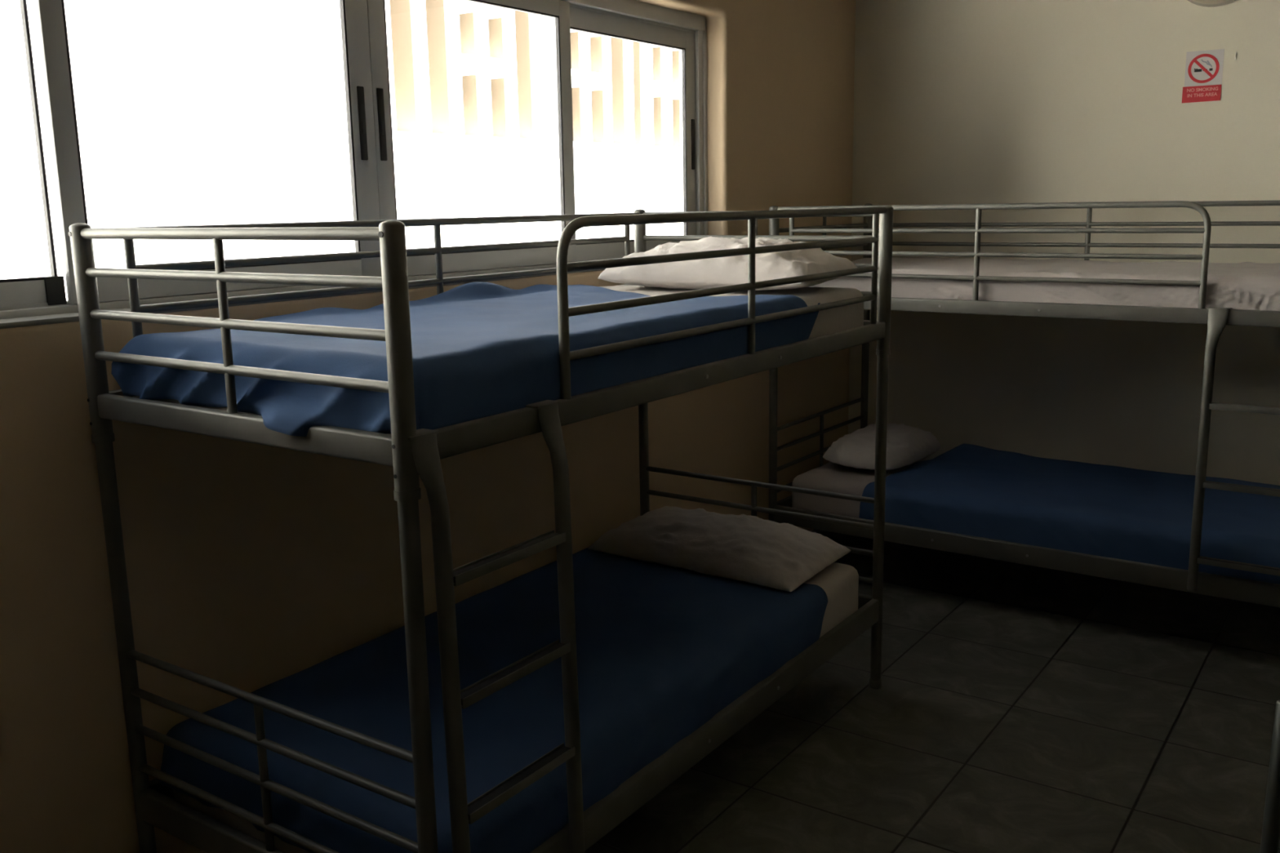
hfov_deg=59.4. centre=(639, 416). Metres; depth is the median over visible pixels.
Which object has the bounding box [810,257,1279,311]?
mattress
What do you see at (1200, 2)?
wall lamp
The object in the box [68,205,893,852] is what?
bunk bed
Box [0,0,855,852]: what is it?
wall
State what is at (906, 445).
pillow
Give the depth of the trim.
2.48 m
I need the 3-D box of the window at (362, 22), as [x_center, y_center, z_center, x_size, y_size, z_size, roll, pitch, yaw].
[-0.794,-0.836,3.113,0.088,0.947,3.650,6,13,34]
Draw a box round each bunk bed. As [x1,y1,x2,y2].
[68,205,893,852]
[768,200,1279,607]
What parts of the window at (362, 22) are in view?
sash, sash, handle, handle, sash, sash, handle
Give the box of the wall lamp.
[1187,0,1235,6]
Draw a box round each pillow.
[587,506,851,591]
[597,235,857,290]
[822,422,941,470]
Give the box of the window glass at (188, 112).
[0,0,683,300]
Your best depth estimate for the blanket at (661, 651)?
2.68 m
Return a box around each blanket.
[111,281,820,436]
[159,546,827,852]
[858,443,1279,584]
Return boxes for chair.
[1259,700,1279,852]
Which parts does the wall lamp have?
lamp shade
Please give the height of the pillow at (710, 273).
0.162 m
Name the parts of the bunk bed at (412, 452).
post, post, foot rail panel, foot rail panel, guard rail, post, post, ladder rail, ladder rail, post, post, guard rail, head rail panel, head rail panel, post, post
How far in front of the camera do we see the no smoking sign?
4.61 m
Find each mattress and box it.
[133,284,863,434]
[173,562,858,852]
[791,448,947,517]
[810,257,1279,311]
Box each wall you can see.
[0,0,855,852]
[848,0,1279,485]
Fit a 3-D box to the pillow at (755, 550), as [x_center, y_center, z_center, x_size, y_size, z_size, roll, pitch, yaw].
[0.253,0.397,3.683,0.781,0.150,0.426,6,13,34]
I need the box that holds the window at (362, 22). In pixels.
[0,0,707,319]
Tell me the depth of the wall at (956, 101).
4.99 m
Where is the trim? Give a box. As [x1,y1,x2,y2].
[0,268,605,328]
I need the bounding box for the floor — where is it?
[585,528,1279,852]
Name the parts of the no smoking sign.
red panel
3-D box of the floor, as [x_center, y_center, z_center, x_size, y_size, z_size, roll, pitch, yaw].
[1.228,1.428,1.250,5.936,0.120,7.938,6,13,34]
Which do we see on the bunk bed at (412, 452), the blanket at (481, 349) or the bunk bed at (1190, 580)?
the blanket at (481, 349)
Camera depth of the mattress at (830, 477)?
4.75 m
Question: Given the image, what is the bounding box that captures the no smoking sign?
[1182,48,1224,102]
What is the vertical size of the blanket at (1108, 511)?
0.231 m
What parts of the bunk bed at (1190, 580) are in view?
post, post, head rail panel, head rail panel, post, post, guard rail, guard rail, ladder rail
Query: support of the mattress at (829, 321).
on the bunk bed at (412, 452)

